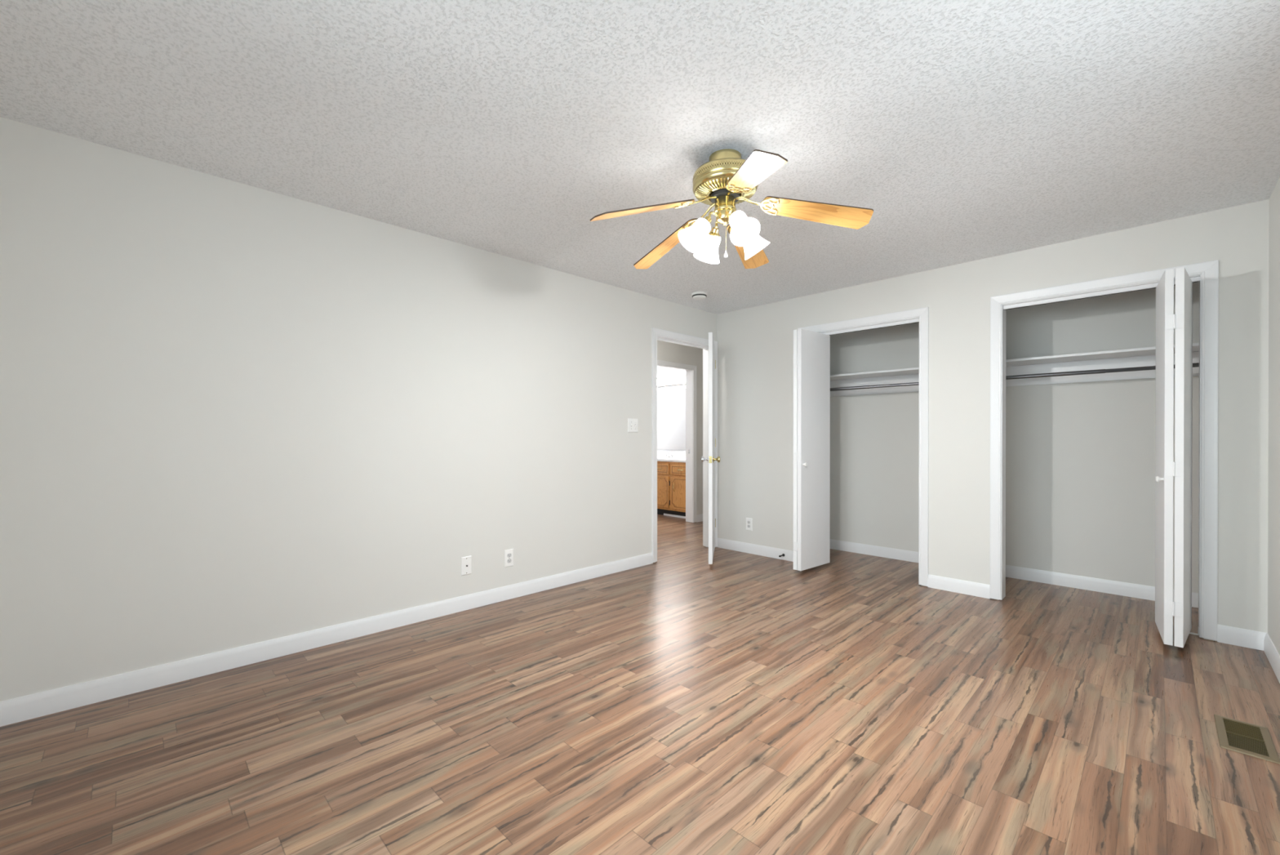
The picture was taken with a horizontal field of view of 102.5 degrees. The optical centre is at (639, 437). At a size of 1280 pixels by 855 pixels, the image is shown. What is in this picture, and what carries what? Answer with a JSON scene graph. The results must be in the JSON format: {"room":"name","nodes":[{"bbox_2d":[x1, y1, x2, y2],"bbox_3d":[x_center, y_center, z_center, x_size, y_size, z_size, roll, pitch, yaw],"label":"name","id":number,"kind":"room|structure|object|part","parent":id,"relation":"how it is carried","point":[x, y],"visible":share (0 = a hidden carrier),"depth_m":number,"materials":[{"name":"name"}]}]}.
{"room":"empty bedroom","nodes":[
{"label":"empty bedroom","id":0,"kind":"room"},
{"bbox_2d":[0,116,716,701],"bbox_3d":[-0.202,-0.073,4.481,7.120,2.440,0.120,0,0,-45],"label":"wall","id":1,"kind":"structure","parent":0,"point":[233,414],"depth_m":2.66,"materials":[{"name":"beige paint"}]},
{"bbox_2d":[0,552,653,726],"bbox_3d":[-1.287,1.101,3.317,3.936,0.096,0.014,0,0,-45],"label":"baseboard","id":2,"kind":"structure","parent":1,"relation":"attached to","point":[17,709],"depth_m":2.67,"materials":[{"name":"white wood"}]},
{"bbox_2d":[461,555,471,575],"bbox_3d":[-1.160,0.855,3.441,0.072,0.122,0.014,0,0,-45],"label":"cable plate","id":3,"kind":"object","parent":1,"relation":"attached to","point":[466,562],"visible":1,"depth_m":3.44,"materials":[{"name":"white plastic"}]},
{"bbox_2d":[504,548,513,567],"bbox_3d":[-0.934,0.857,3.669,0.072,0.122,0.008,0,0,-45],"label":"wall outlet","id":4,"kind":"object","parent":1,"relation":"attached to","point":[508,553],"visible":1,"depth_m":3.67,"materials":[{"name":"white plastic"}]},
{"bbox_2d":[627,417,638,431],"bbox_3d":[-0.056,-0.111,4.527,0.122,0.122,0.020,0,0,-45],"label":"switch plate","id":5,"kind":"object","parent":1,"relation":"attached to","point":[633,424],"visible":1,"depth_m":4.53,"materials":[{"name":"white plastic"}]},
{"bbox_2d":[651,327,717,562],"bbox_3d":[0.412,0.066,5.088,0.975,2.150,0.153,0,0,-45],"label":"trim","id":6,"kind":"structure","parent":1,"relation":"attached to","point":[658,334],"depth_m":5.04,"materials":[{"name":"white wood"}]},
{"bbox_2d":[701,332,719,564],"bbox_3d":[0.691,0.090,4.930,0.171,2.046,0.817,0,0,10],"label":"door","id":7,"kind":"structure","parent":1,"relation":"in","point":[711,459],"depth_m":4.54,"materials":[{"name":"white paint"}]},
{"bbox_3d":[0.582,0.191,4.606,0.068,0.064,0.064,0,0,10],"label":"knob","id":8,"kind":"part","parent":7,"relation":"part of","materials":[{"name":"silver metal"}]},
{"bbox_3d":[0.683,0.191,4.588,0.068,0.064,0.064,0,0,10],"label":"knob","id":9,"kind":"part","parent":7,"relation":"part of","materials":[{"name":"gold metal"}]},
{"bbox_2d":[0,514,1279,854],"bbox_3d":[0.027,1.197,4.253,7.360,0.100,7.070,0,0,-45],"label":"floor","id":10,"kind":"structure","parent":0,"point":[679,703],"depth_m":2.03,"materials":[{"name":"laminate"}]},
{"bbox_2d":[657,461,685,518],"bbox_3d":[0.387,0.740,7.826,0.618,0.795,1.515,0,0,-45],"label":"vanity cabinet","id":11,"kind":"object","parent":10,"relation":"on","point":[671,476],"visible":0.41,"depth_m":7.38,"materials":[{"name":"brown wood"}]},
{"bbox_3d":[0.288,0.450,7.544,0.019,0.155,0.375,0,0,-45],"label":"drawer","id":12,"kind":"part","parent":11,"relation":"part of","materials":[{"name":"brown wood"}]},
{"bbox_3d":[0.288,0.783,7.545,0.019,0.460,0.375,0,0,-45],"label":"door","id":13,"kind":"part","parent":11,"relation":"part of","materials":[{"name":"brown wood"}]},
{"bbox_2d":[657,456,685,462],"bbox_3d":[0.395,0.324,7.835,0.594,0.036,1.520,0,0,-45],"label":"countertop","id":14,"kind":"structure","parent":11,"relation":"on","point":[659,459],"depth_m":7.44,"materials":[{"name":"white stone"}]},
{"bbox_2d":[657,457,671,458],"bbox_3d":[0.285,0.307,7.894,0.363,0.003,0.510,0,0,-41],"label":"basin","id":15,"kind":"object","parent":14,"relation":"in","point":[657,457],"depth_m":7.71,"materials":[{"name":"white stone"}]},
{"bbox_2d":[664,451,673,457],"bbox_3d":[0.456,0.261,8.031,0.147,0.090,0.153,0,0,8],"label":"faucet","id":16,"kind":"object","parent":14,"relation":"on","point":[665,452],"visible":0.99,"depth_m":8.01,"materials":[{"name":"silver metal"}]},
{"bbox_3d":[0.561,1.125,7.366,0.013,0.026,0.595,0,0,-45],"label":"toe moulding","id":17,"kind":"part","parent":11,"relation":"part of","materials":[{"name":"white wood"}]},
{"bbox_3d":[0.576,0.451,7.252,0.019,0.155,0.375,0,0,-45],"label":"drawer","id":18,"kind":"part","parent":11,"relation":"part of","materials":[{"name":"brown wood"}]},
{"bbox_3d":[0.576,0.784,7.253,0.019,0.460,0.375,0,0,-45],"label":"door","id":19,"kind":"part","parent":11,"relation":"part of","materials":[{"name":"brown wood"}]},
{"bbox_2d":[1213,714,1279,764],"bbox_3d":[2.326,1.150,1.978,0.316,0.007,0.144,0,0,-45],"label":"floor vent","id":20,"kind":"object","parent":10,"relation":"in","point":[1240,736],"visible":1,"depth_m":1.96,"materials":[{"name":"brown metal"}]},
{"bbox_2d":[1222,718,1269,756],"bbox_3d":[2.326,1.149,1.978,0.258,0.003,0.096,0,0,-45],"label":"grille","id":21,"kind":"object","parent":20,"relation":"attached to","point":[1238,735],"depth_m":1.97,"materials":[{"name":"brown metal"}]},
{"bbox_2d":[0,0,1279,314],"bbox_3d":[0.027,-1.343,4.246,7.360,0.100,7.070,0,0,-45],"label":"ceiling","id":22,"kind":"structure","parent":0,"point":[969,130],"depth_m":2.01,"materials":[{"name":"white paint"}]},
{"bbox_2d":[691,291,707,299],"bbox_3d":[0.533,-1.271,4.612,0.142,0.046,0.142,0,0,-45],"label":"smoke detector","id":23,"kind":"object","parent":22,"relation":"attached to","point":[697,295],"visible":1,"depth_m":4.56,"materials":[{"name":"white plastic"}]},
{"bbox_2d":[590,148,873,268],"bbox_3d":[0.382,-1.059,2.398,1.175,0.457,1.173,0,0,-45],"label":"ceiling fan","id":24,"kind":"object","parent":22,"relation":"hanging from","point":[727,180],"visible":1,"depth_m":2.28,"materials":[{"name":"gold metal"}]},
{"bbox_3d":[0.021,-0.992,2.231,0.475,0.006,0.132,-18,16,-18],"label":"blade","id":25,"kind":"part","parent":24,"relation":"part of","materials":[{"name":"brown wood"}]},
{"bbox_3d":[0.138,-0.997,2.662,0.132,0.006,0.472,-16,-5,-42],"label":"blade","id":26,"kind":"part","parent":24,"relation":"part of","materials":[{"name":"brown wood"}]},
{"bbox_3d":[0.257,-0.928,2.320,0.086,0.100,0.064,0,0,-45],"label":"bulb","id":27,"kind":"part","parent":24,"relation":"part of","materials":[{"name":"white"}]},
{"bbox_3d":[0.239,-0.914,2.318,0.146,0.150,0.129,0,0,-45],"label":"lamp shade","id":28,"kind":"part","parent":24,"relation":"part of","materials":[{"name":"white glass"}]},
{"bbox_3d":[0.340,-0.914,2.510,0.130,0.150,0.147,0,0,-45],"label":"lamp shade","id":29,"kind":"part","parent":24,"relation":"part of","materials":[{"name":"white glass"}]},
{"bbox_3d":[0.332,-1.012,2.341,0.052,0.039,0.012,0,0,-19],"label":"lamp arm","id":30,"kind":"part","parent":24,"relation":"part of","materials":[{"name":"gold metal"}]},
{"bbox_3d":[0.412,-1.012,2.303,0.012,0.039,0.052,0,0,-20],"label":"lamp arm","id":31,"kind":"part","parent":24,"relation":"part of","materials":[{"name":"gold metal"}]},
{"bbox_3d":[0.435,-0.927,2.228,0.063,0.100,0.086,0,0,-45],"label":"bulb","id":32,"kind":"part","parent":24,"relation":"part of","materials":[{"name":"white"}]},
{"bbox_3d":[0.437,-0.913,2.211,0.129,0.150,0.146,0,0,-45],"label":"lamp shade","id":33,"kind":"part","parent":24,"relation":"part of","materials":[{"name":"white glass"}]},
{"bbox_3d":[0.567,-1.016,2.712,0.132,0.006,0.464,-17,-18,22],"label":"blade","id":34,"kind":"part","parent":24,"relation":"part of","materials":[{"name":"brown wood"}]},
{"bbox_3d":[0.540,-0.914,2.410,0.147,0.150,0.129,0,0,-45],"label":"lamp shade","id":35,"kind":"part","parent":24,"relation":"part of","materials":[{"name":"white glass"}]},
{"bbox_3d":[0.430,-1.012,1.971,0.132,0.006,0.465,8,11,-7],"label":"blade","id":36,"kind":"part","parent":24,"relation":"part of","materials":[{"name":"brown wood"}]},
{"bbox_3d":[0.774,-1.002,2.278,0.469,0.006,0.132,15,-13,12],"label":"blade","id":37,"kind":"part","parent":24,"relation":"part of","materials":[{"name":"brown wood"}]},
{"bbox_2d":[657,367,685,452],"bbox_3d":[0.523,-0.084,8.214,0.120,2.440,1.890,0,0,-45],"label":"wall","id":38,"kind":"structure","parent":0,"point":[661,372],"depth_m":8.18,"materials":[{"name":"white paint"}]},
{"bbox_2d":[657,387,685,450],"bbox_3d":[0.601,-0.288,8.041,0.010,0.961,1.465,0,0,-45],"label":"wall mirror","id":39,"kind":"object","parent":38,"relation":"attached to","point":[671,403],"visible":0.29,"depth_m":8.14,"materials":[{"name":"clear glass"}]},
{"bbox_2d":[657,375,685,386],"bbox_3d":[0.435,-0.894,8.104,0.156,0.124,1.280,0,0,-45],"label":"vanity light","id":40,"kind":"object","parent":38,"relation":"attached to","point":[675,380],"visible":0.48,"depth_m":8.05,"materials":[{"name":"glass"}]},
{"bbox_3d":[0.411,-0.894,8.081,0.090,0.087,0.087,0,0,-45],"label":"globe","id":41,"kind":"part","parent":40,"relation":"part of","materials":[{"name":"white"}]},
{"bbox_3d":[0.531,-0.893,7.960,0.090,0.087,0.087,0,0,-45],"label":"globe","id":42,"kind":"part","parent":40,"relation":"part of","materials":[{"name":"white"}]},
{"bbox_3d":[0.651,-0.893,7.839,0.090,0.087,0.087,0,0,-45],"label":"globe","id":43,"kind":"part","parent":40,"relation":"part of","materials":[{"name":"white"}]},
{"bbox_2d":[657,451,685,457],"bbox_3d":[0.600,0.262,8.035,0.021,0.090,1.515,0,0,-45],"label":"backsplash","id":44,"kind":"structure","parent":38,"relation":"attached to","point":[660,454],"depth_m":8.07,"materials":[{"name":"white stone"}]},
{"bbox_2d":[657,339,702,522],"bbox_3d":[0.070,-0.079,6.353,4.100,2.440,0.120,0,0,-45],"label":"wall","id":45,"kind":"structure","parent":0,"point":[666,351],"depth_m":6.97,"materials":[{"name":"beige paint"}]},
{"bbox_2d":[657,359,697,522],"bbox_3d":[0.416,0.081,6.695,0.840,2.110,0.153,0,0,-45],"label":"trim","id":46,"kind":"structure","parent":45,"relation":"attached to","point":[691,371],"depth_m":6.92,"materials":[{"name":"white wood"}]},
{"bbox_2d":[696,513,702,522],"bbox_3d":[0.117,1.093,6.309,4.100,0.096,0.014,0,0,-45],"label":"baseboard","id":47,"kind":"structure","parent":45,"relation":"attached to","point":[700,517],"depth_m":6.99,"materials":[{"name":"white wood"}]},
{"bbox_2d":[716,199,1269,640],"bbox_3d":[2.144,-0.072,4.128,0.120,2.440,3.680,0,0,-45],"label":"wall","id":48,"kind":"structure","parent":0,"point":[755,344],"depth_m":3.76,"materials":[{"name":"beige paint"}]},
{"bbox_2d":[746,517,752,530],"bbox_3d":[1.083,0.858,5.112,0.008,0.122,0.072,0,0,-45],"label":"wall outlet","id":49,"kind":"object","parent":48,"relation":"attached to","point":[748,521],"visible":1,"depth_m":5.11,"materials":[{"name":"white plastic"}]},
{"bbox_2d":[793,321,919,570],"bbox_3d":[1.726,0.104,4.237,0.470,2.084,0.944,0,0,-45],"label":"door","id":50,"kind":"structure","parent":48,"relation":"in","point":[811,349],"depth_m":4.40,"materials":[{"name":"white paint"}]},
{"bbox_3d":[1.444,0.099,4.519,0.034,2.026,0.452,0,0,36],"label":"panel","id":51,"kind":"part","parent":50,"relation":"part of","materials":[{"name":"white paint"}]},
{"bbox_3d":[1.508,0.100,4.452,0.452,2.026,0.034,0,0,-40],"label":"panel","id":52,"kind":"part","parent":50,"relation":"part of","materials":[{"name":"white paint"}]},
{"bbox_2d":[797,306,928,586],"bbox_3d":[1.879,0.068,4.385,0.136,2.150,1.086,0,0,-45],"label":"trim","id":53,"kind":"structure","parent":48,"relation":"attached to","point":[921,315],"depth_m":3.99,"materials":[{"name":"white wood"}]},
{"bbox_2d":[717,537,1266,650],"bbox_3d":[2.096,1.099,4.085,0.014,0.096,3.680,0,0,-45],"label":"baseboard","id":54,"kind":"structure","parent":48,"relation":"attached to","point":[1240,637],"depth_m":3.79,"materials":[{"name":"white wood"}]},
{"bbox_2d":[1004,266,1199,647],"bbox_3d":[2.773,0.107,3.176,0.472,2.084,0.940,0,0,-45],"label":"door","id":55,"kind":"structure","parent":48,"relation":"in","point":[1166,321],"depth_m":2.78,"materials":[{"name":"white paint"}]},
{"bbox_3d":[2.850,0.226,2.820,0.031,0.033,0.033,0,0,41],"label":"knob","id":56,"kind":"part","parent":55,"relation":"part of","materials":[{"name":"white plastic"}]},
{"bbox_3d":[2.999,0.104,2.943,0.034,2.026,0.452,0,0,41],"label":"panel","id":57,"kind":"part","parent":55,"relation":"part of","materials":[{"name":"white paint"}]},
{"bbox_3d":[3.055,0.104,2.888,0.452,2.026,0.034,0,0,-39],"label":"panel","id":58,"kind":"part","parent":55,"relation":"part of","materials":[{"name":"white paint"}]},
{"bbox_2d":[989,259,1218,640],"bbox_3d":[2.924,0.071,3.328,0.136,2.150,1.082,0,0,-45],"label":"trim","id":59,"kind":"structure","parent":48,"relation":"attached to","point":[1206,273],"depth_m":2.96,"materials":[{"name":"white wood"}]},
{"bbox_2d":[830,280,1199,592],"bbox_3d":[2.853,-0.074,4.513,0.120,2.440,3.230,0,0,-45],"label":"wall","id":60,"kind":"structure","parent":0,"point":[1080,456],"depth_m":4.04,"materials":[{"name":"beige paint"}]},
{"bbox_2d":[830,367,919,396],"bbox_3d":[2.185,-0.516,4.857,0.344,0.181,1.596,0,0,-45],"label":"closet shelf","id":61,"kind":"object","parent":60,"relation":"attached to","point":[905,375],"visible":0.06,"depth_m":4.91,"materials":[{"name":"white wood"}]},
{"bbox_2d":[830,382,919,391],"bbox_3d":[2.098,-0.471,4.771,0.052,0.052,1.557,0,0,-45],"label":"closet rod","id":62,"kind":"object","parent":61,"relation":"attached to","point":[912,383],"visible":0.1,"depth_m":4.71,"materials":[{"name":"silver metal"}]},
{"bbox_2d":[1005,342,1199,386],"bbox_3d":[3.324,-0.513,3.705,0.344,0.181,1.416,0,0,-45],"label":"closet shelf","id":63,"kind":"object","parent":60,"relation":"attached to","point":[1146,356],"visible":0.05,"depth_m":3.83,"materials":[{"name":"white wood"}]},
{"bbox_2d":[1005,362,1199,379],"bbox_3d":[3.237,-0.468,3.619,0.052,0.052,1.377,0,0,-45],"label":"closet rod","id":64,"kind":"object","parent":63,"relation":"attached to","point":[1197,364],"visible":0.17,"depth_m":3.67,"materials":[{"name":"silver metal"}]},
{"bbox_2d":[1267,176,1279,654],"bbox_3d":[2.006,-0.065,1.320,5.815,2.440,0.120,0,0,-45],"label":"wall","id":65,"kind":"structure","parent":0,"point":[1273,464],"depth_m":2.63,"materials":[{"name":"beige paint"}]},
{"bbox_2d":[1263,632,1279,683],"bbox_3d":[1.641,1.108,1.056,4.920,0.096,0.014,0,0,-45],"label":"baseboard","id":66,"kind":"structure","parent":65,"relation":"attached to","point":[1270,651],"depth_m":2.59,"materials":[{"name":"white wood"}]},
{"bbox_3d":[2.676,-0.073,4.141,0.655,2.440,0.110,0,0,-45],"label":"wall","id":67,"kind":"structure","parent":0,"visible":0},
{"bbox_2d":[830,538,1198,607],"bbox_3d":[2.613,1.099,4.209,0.655,0.096,3.130,0,0,-45],"label":"baseboard","id":68,"kind":"structure","parent":67,"relation":"attached to","point":[1124,588],"depth_m":4.03,"materials":[{"name":"white wood"}]}
]}

